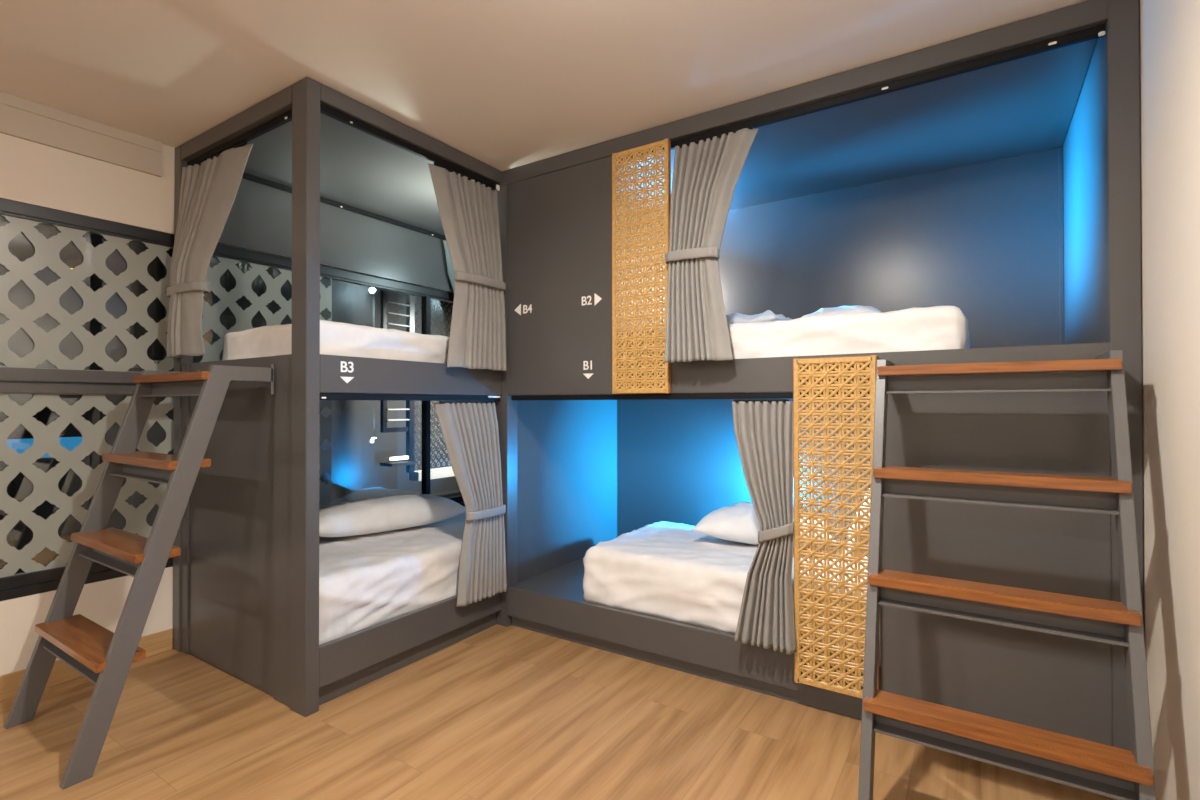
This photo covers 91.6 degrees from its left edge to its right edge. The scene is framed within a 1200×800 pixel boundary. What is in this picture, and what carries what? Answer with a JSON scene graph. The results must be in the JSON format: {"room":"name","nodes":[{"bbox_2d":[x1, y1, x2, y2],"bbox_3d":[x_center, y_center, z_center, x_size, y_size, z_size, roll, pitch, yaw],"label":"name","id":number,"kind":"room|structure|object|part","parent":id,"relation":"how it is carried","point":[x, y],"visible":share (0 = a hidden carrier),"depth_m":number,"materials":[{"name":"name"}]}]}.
{"room":"dormitory","nodes":[
{"label":"dormitory","id":0,"kind":"room"},
{"bbox_2d":[0,133,451,675],"bbox_3d":[-2.680,-0.018,1.908,0.100,2.400,6.680,0,0,33],"label":"wall","id":1,"kind":"structure","parent":0,"point":[33,173],"depth_m":2.52,"materials":[{"name":"beige paint"}]},
{"bbox_2d":[0,103,161,176],"bbox_3d":[-3.263,-1.120,0.919,0.021,0.112,4.375,0,0,33],"label":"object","id":2,"kind":"structure","parent":1,"relation":"attached to","point":[15,122],"depth_m":2.49,"materials":[{"name":"beige paint"}]},
{"bbox_2d":[0,91,161,152],"bbox_3d":[-3.261,-1.200,0.918,0.025,0.048,4.375,0,0,33],"label":"trim","id":3,"kind":"structure","parent":1,"relation":"attached to","point":[8,99],"depth_m":2.49,"materials":[{"name":"beige paint"}]},
{"bbox_2d":[0,629,172,701],"bbox_3d":[-3.248,1.127,0.926,0.017,0.098,4.428,0,0,33],"label":"baseboard","id":4,"kind":"structure","parent":1,"relation":"attached to","point":[162,641],"depth_m":2.45,"materials":[{"name":"brown wood"}]},
{"bbox_2d":[0,198,464,600],"bbox_3d":[-2.678,-0.005,1.888,0.066,1.595,6.650,0,0,33],"label":"lattice screen","id":5,"kind":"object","parent":1,"relation":"in","point":[20,376],"depth_m":2.54,"materials":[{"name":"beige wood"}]},
{"bbox_3d":[-2.678,-0.081,1.889,0.066,0.103,6.650,0,0,33],"label":"frame","id":6,"kind":"part","parent":5,"relation":"part of","materials":[{"name":"grey paint"}]},
{"bbox_3d":[-2.679,-0.773,1.893,0.066,0.060,6.650,0,0,33],"label":"frame","id":7,"kind":"part","parent":5,"relation":"part of","materials":[{"name":"black metal"}]},
{"bbox_3d":[-2.677,0.748,1.883,0.066,0.088,6.650,0,0,33],"label":"frame","id":8,"kind":"part","parent":5,"relation":"part of","materials":[{"name":"black metal"}]},
{"bbox_2d":[0,216,458,564],"bbox_3d":[-4.447,-0.233,6.466,0.100,3.500,12.000,0,0,33],"label":"window","id":9,"kind":"structure","parent":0,"point":[358,447],"depth_m":7.14,"materials":[{"name":"glass"}]},
{"bbox_2d":[380,456,413,466],"bbox_3d":[-2.693,0.809,7.735,0.250,0.110,0.350,0,0,33],"label":"shelf","id":10,"kind":"object","parent":9,"relation":"attached to","point":[393,463],"visible":1,"depth_m":7.69,"materials":[{"name":"paint"}]},
{"bbox_2d":[0,489,461,568],"bbox_3d":[-2.787,1.477,5.378,3.853,0.060,12.000,0,0,33],"label":"floor","id":11,"kind":"structure","parent":0,"point":[454,492],"depth_m":9.10,"materials":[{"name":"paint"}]},
{"bbox_2d":[0,434,93,572],"bbox_3d":[-3.731,0.838,3.878,0.110,1.200,0.550,0,0,33],"label":"light strip","id":12,"kind":"object","parent":11,"relation":"on","point":[21,535],"visible":0.27,"depth_m":3.82,"materials":[{"name":"glowing blue light"}]},
{"bbox_2d":[7,437,82,457],"bbox_3d":[-3.689,0.317,3.855,0.010,0.130,0.490,0,0,33],"label":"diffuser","id":13,"kind":"object","parent":12,"relation":"attached to","point":[19,444],"depth_m":3.81,"materials":[{"name":"blue"}]},
{"bbox_2d":[406,294,454,480],"bbox_3d":[-2.015,-0.304,8.835,0.200,2.830,2.180,0,0,33],"label":"lattice screen","id":14,"kind":"object","parent":11,"relation":"on","point":[442,472],"visible":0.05,"depth_m":7.95,"materials":[{"name":"metal"}]},
{"bbox_3d":[-2.587,-0.370,7.954,0.080,2.710,0.080,0,0,33],"label":"screen frame","id":15,"kind":"part","parent":14,"relation":"part of","materials":[{"name":"black metal"}]},
{"bbox_3d":[-1.986,1.051,8.867,0.200,0.120,2.080,0,0,33],"label":"sill","id":16,"kind":"part","parent":14,"relation":"part of","materials":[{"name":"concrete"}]},
{"bbox_2d":[380,289,409,432],"bbox_3d":[-2.712,-0.551,7.727,0.080,1.950,0.400,0,0,33],"label":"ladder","id":17,"kind":"structure","parent":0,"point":[383,300],"depth_m":7.58,"materials":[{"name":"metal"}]},
{"bbox_2d":[0,0,1087,170],"bbox_3d":[-1.115,-1.257,0.893,3.842,0.060,6.870,0,0,33],"label":"ceiling","id":18,"kind":"structure","parent":0,"point":[504,84],"depth_m":2.06,"materials":[{"name":"paint"}]},
{"bbox_2d":[0,624,1117,799],"bbox_3d":[-1.113,1.203,0.876,3.842,0.060,6.870,0,0,33],"label":"floor","id":19,"kind":"structure","parent":0,"point":[499,712],"depth_m":2.00,"materials":[{"name":"brown wood"}]},
{"bbox_2d":[4,364,273,789],"bbox_3d":[-1.721,0.521,2.205,0.632,1.325,0.629,0,0,33],"label":"ladder","id":20,"kind":"object","parent":19,"relation":"on","point":[104,657],"visible":1,"depth_m":2.10,"materials":[{"name":"grey metal"}]},
{"bbox_2d":[173,77,501,716],"bbox_3d":[-0.966,-0.008,3.415,1.125,2.398,2.216,0,0,33],"label":"bunk bed","id":21,"kind":"object","parent":19,"relation":"on","point":[331,179],"visible":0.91,"depth_m":2.51,"materials":[{"name":"grey paint"}]},
{"bbox_3d":[-1.998,-0.011,2.797,0.068,2.398,0.055,0,0,33],"label":"corner post","id":22,"kind":"part","parent":21,"relation":"part of","materials":[{"name":"grey paint"}]},
{"bbox_2d":[167,141,252,358],"bbox_3d":[-1.772,-0.651,2.612,0.593,0.913,0.126,0,0,31],"label":"curtain","id":23,"kind":"object","parent":21,"relation":"hanging from","point":[209,188],"visible":1,"depth_m":2.60,"materials":[{"name":"grey fabric"}]},
{"bbox_3d":[-1.568,0.505,2.515,0.955,1.360,0.024,0,0,33],"label":"panel","id":24,"kind":"part","parent":21,"relation":"part of","materials":[{"name":"grey paint"}]},
{"bbox_3d":[-1.126,-0.016,2.231,0.101,2.398,0.055,0,0,33],"label":"corner post","id":25,"kind":"part","parent":21,"relation":"part of","materials":[{"name":"grey paint"}]},
{"bbox_2d":[222,320,449,363],"bbox_3d":[-0.931,-0.197,3.312,0.805,0.249,1.924,0,0,33],"label":"mattress","id":26,"kind":"object","parent":21,"relation":"on","point":[336,338],"visible":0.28,"depth_m":2.54,"materials":[{"name":"white fabric"}]},
{"bbox_3d":[-1.415,-0.981,3.745,0.020,0.381,2.160,0,0,33],"label":"panel","id":27,"kind":"part","parent":21,"relation":"part of","materials":[{"name":"grey paint"}]},
{"bbox_3d":[-0.974,-1.184,3.460,1.060,0.019,2.160,0,0,33],"label":"ceiling panel","id":28,"kind":"part","parent":21,"relation":"part of","materials":[{"name":"grey paint"}]},
{"bbox_2d":[319,506,465,644],"bbox_3d":[-0.954,0.852,3.296,0.858,0.274,1.897,0,0,33],"label":"mattress","id":29,"kind":"object","parent":21,"relation":"on","point":[366,580],"visible":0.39,"depth_m":2.68,"materials":[{"name":"white fabric"}]},
{"bbox_2d":[319,494,464,536],"bbox_3d":[-1.196,0.627,3.229,0.880,0.171,0.340,0,-1,-44],"label":"pillow","id":30,"kind":"object","parent":29,"relation":"on","point":[370,515],"visible":0.91,"depth_m":3.10,"materials":[{"name":"white fabric"}]},
{"bbox_3d":[-0.805,1.024,2.652,0.031,0.153,1.013,0,0,33],"label":"bed rail","id":31,"kind":"part","parent":21,"relation":"part of","materials":[{"name":"grey paint"}]},
{"bbox_3d":[-0.806,-0.099,2.660,0.031,0.146,1.013,0,0,33],"label":"guard rail","id":32,"kind":"part","parent":21,"relation":"part of","materials":[{"name":"grey paint"}]},
{"bbox_2d":[443,240,454,291],"bbox_3d":[-0.956,-0.647,4.359,0.047,0.996,0.544,0,0,33],"label":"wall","id":33,"kind":"structure","parent":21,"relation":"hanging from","point":[450,269],"depth_m":4.18,"materials":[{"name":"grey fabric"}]},
{"bbox_2d":[428,162,506,370],"bbox_3d":[-0.627,-0.631,2.876,0.131,0.966,0.448,0,0,33],"label":"curtain","id":34,"kind":"object","parent":21,"relation":"hanging from","point":[467,206],"visible":1,"depth_m":2.85,"materials":[{"name":"grey fabric"}]},
{"bbox_2d":[434,401,506,606],"bbox_3d":[-0.624,0.495,2.876,0.114,0.979,0.405,0,0,33],"label":"curtain","id":35,"kind":"object","parent":21,"relation":"hanging from","point":[470,432],"visible":1,"depth_m":2.87,"materials":[{"name":"grey fabric"}]},
{"bbox_2d":[494,0,1143,750],"bbox_3d":[0.830,-0.013,2.900,2.570,2.398,1.168,0,0,33],"label":"bunk bed","id":36,"kind":"object","parent":19,"relation":"on","point":[992,175],"visible":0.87,"depth_m":2.60,"materials":[{"name":"grey paint"}]},
{"bbox_3d":[-0.503,0.026,3.120,0.093,2.324,0.084,0,0,33],"label":"corner post","id":37,"kind":"part","parent":36,"relation":"part of","materials":[{"name":"grey paint"}]},
{"bbox_3d":[-0.204,-0.581,2.896,0.660,1.112,0.021,0,0,33],"label":"panel","id":38,"kind":"part","parent":36,"relation":"part of","materials":[{"name":"grey paint"}]},
{"bbox_3d":[-0.182,-0.013,3.597,0.025,2.310,1.064,0,0,33],"label":"panel","id":39,"kind":"part","parent":36,"relation":"part of","materials":[{"name":"grey paint"}]},
{"bbox_2d":[612,138,670,393],"bbox_3d":[0.182,-0.581,2.612,0.291,1.106,0.025,0,0,33],"label":"screen","id":40,"kind":"object","parent":36,"relation":"attached to","point":[635,296],"visible":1,"depth_m":2.60,"materials":[{"name":"wicker"}]},
{"bbox_3d":[0.266,1.047,2.581,1.775,0.150,0.030,0,0,33],"label":"bed rail","id":41,"kind":"part","parent":36,"relation":"part of","materials":[{"name":"grey paint"}]},
{"bbox_2d":[665,125,758,362],"bbox_3d":[0.447,-0.634,2.404,0.375,0.956,0.161,0,0,33],"label":"curtain","id":42,"kind":"object","parent":36,"relation":"hanging from","point":[706,171],"visible":1,"depth_m":2.41,"materials":[{"name":"grey fabric"}]},
{"bbox_2d":[583,521,880,666],"bbox_3d":[0.938,0.845,2.701,1.954,0.276,0.876,0,0,33],"label":"mattress","id":43,"kind":"object","parent":36,"relation":"on","point":[677,572],"visible":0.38,"depth_m":2.67,"materials":[{"name":"white fabric"}]},
{"bbox_2d":[692,501,838,546],"bbox_3d":[0.842,0.619,2.943,0.660,0.192,0.440,0,0,25],"label":"pillow","id":44,"kind":"object","parent":43,"relation":"on","point":[738,522],"visible":0.31,"depth_m":2.83,"materials":[{"name":"white fabric"}]},
{"bbox_2d":[848,488,869,562],"bbox_3d":[1.212,0.417,2.429,0.322,0.475,0.420,0,0,29],"label":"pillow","id":45,"kind":"object","parent":43,"relation":"on","point":[869,488],"visible":0.03,"depth_m":2.32,"materials":[{"name":"white fabric"}]},
{"bbox_2d":[732,399,796,654],"bbox_3d":[0.635,0.473,2.289,0.277,0.952,0.122,0,0,33],"label":"curtain","id":46,"kind":"object","parent":36,"relation":"hanging from","point":[763,428],"visible":1,"depth_m":2.26,"materials":[{"name":"grey fabric"}]},
{"bbox_2d":[617,306,970,363],"bbox_3d":[0.687,-0.206,2.882,1.940,0.257,0.894,0,0,33],"label":"mattress","id":47,"kind":"object","parent":36,"relation":"on","point":[935,327],"visible":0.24,"depth_m":2.20,"materials":[{"name":"white fabric"}]},
{"bbox_2d":[726,310,792,324],"bbox_3d":[0.740,-0.375,2.979,0.540,0.098,0.600,0,-1,37],"label":"pillow","id":48,"kind":"object","parent":47,"relation":"on","point":[768,315],"visible":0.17,"depth_m":2.70,"materials":[{"name":"fabric"}]},
{"bbox_2d":[802,305,880,316],"bbox_3d":[1.191,-0.394,2.830,0.360,0.115,0.420,0,0,30],"label":"pillow","id":49,"kind":"object","parent":47,"relation":"on","point":[842,309],"visible":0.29,"depth_m":2.67,"materials":[{"name":"white fabric"}]},
{"bbox_2d":[793,355,879,698],"bbox_3d":[0.866,0.455,2.151,0.291,1.226,0.037,0,0,33],"label":"screen","id":50,"kind":"object","parent":36,"relation":"attached to","point":[856,599],"visible":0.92,"depth_m":2.14,"materials":[{"name":"wicker"}]},
{"bbox_3d":[1.146,-0.004,3.380,2.480,2.385,0.018,0,0,33],"label":"panel","id":51,"kind":"part","parent":36,"relation":"part of","materials":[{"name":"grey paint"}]},
{"bbox_3d":[0.840,-1.188,2.924,2.431,0.023,1.094,0,0,33],"label":"ceiling panel","id":52,"kind":"part","parent":36,"relation":"part of","materials":[{"name":"grey paint"}]},
{"bbox_3d":[0.806,-0.100,2.237,1.746,0.138,0.030,0,0,33],"label":"guard rail","id":53,"kind":"part","parent":36,"relation":"part of","materials":[{"name":"grey paint"}]},
{"bbox_3d":[1.274,0.555,1.929,0.631,1.177,0.021,0,0,33],"label":"panel","id":54,"kind":"part","parent":36,"relation":"part of","materials":[{"name":"grey paint"}]},
{"bbox_3d":[1.875,-0.038,2.250,0.026,2.335,1.084,0,0,33],"label":"panel","id":55,"kind":"part","parent":36,"relation":"part of","materials":[{"name":"grey paint"}]},
{"bbox_3d":[1.578,-0.022,1.757,0.071,2.398,0.065,0,0,33],"label":"corner post","id":56,"kind":"part","parent":36,"relation":"part of","materials":[{"name":"grey paint"}]},
{"bbox_2d":[858,350,1155,799],"bbox_3d":[1.102,0.514,1.648,0.604,1.325,0.628,0,0,33],"label":"ladder","id":57,"kind":"object","parent":19,"relation":"on","point":[1094,767],"visible":1,"depth_m":1.56,"materials":[{"name":"grey metal"}]},
{"bbox_2d":[1139,0,1199,799],"bbox_3d":[0.455,-0.036,-0.134,0.100,2.400,6.870,0,0,33],"label":"wall","id":58,"kind":"structure","parent":0,"point":[1169,30],"depth_m":1.45,"materials":[{"name":"beige paint"}]},
{"bbox_3d":[-2.791,-1.823,5.401,3.853,0.060,12.000,0,0,33],"label":"ceiling","id":59,"kind":"structure","parent":0,"visible":0},
{"bbox_2d":[59,233,95,274],"bbox_3d":[-3.606,-1.342,4.007,0.260,0.920,0.260,0,0,33],"label":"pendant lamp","id":60,"kind":"object","parent":59,"relation":"hanging from","point":[70,254],"visible":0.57,"depth_m":3.91,"materials":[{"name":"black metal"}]}
]}

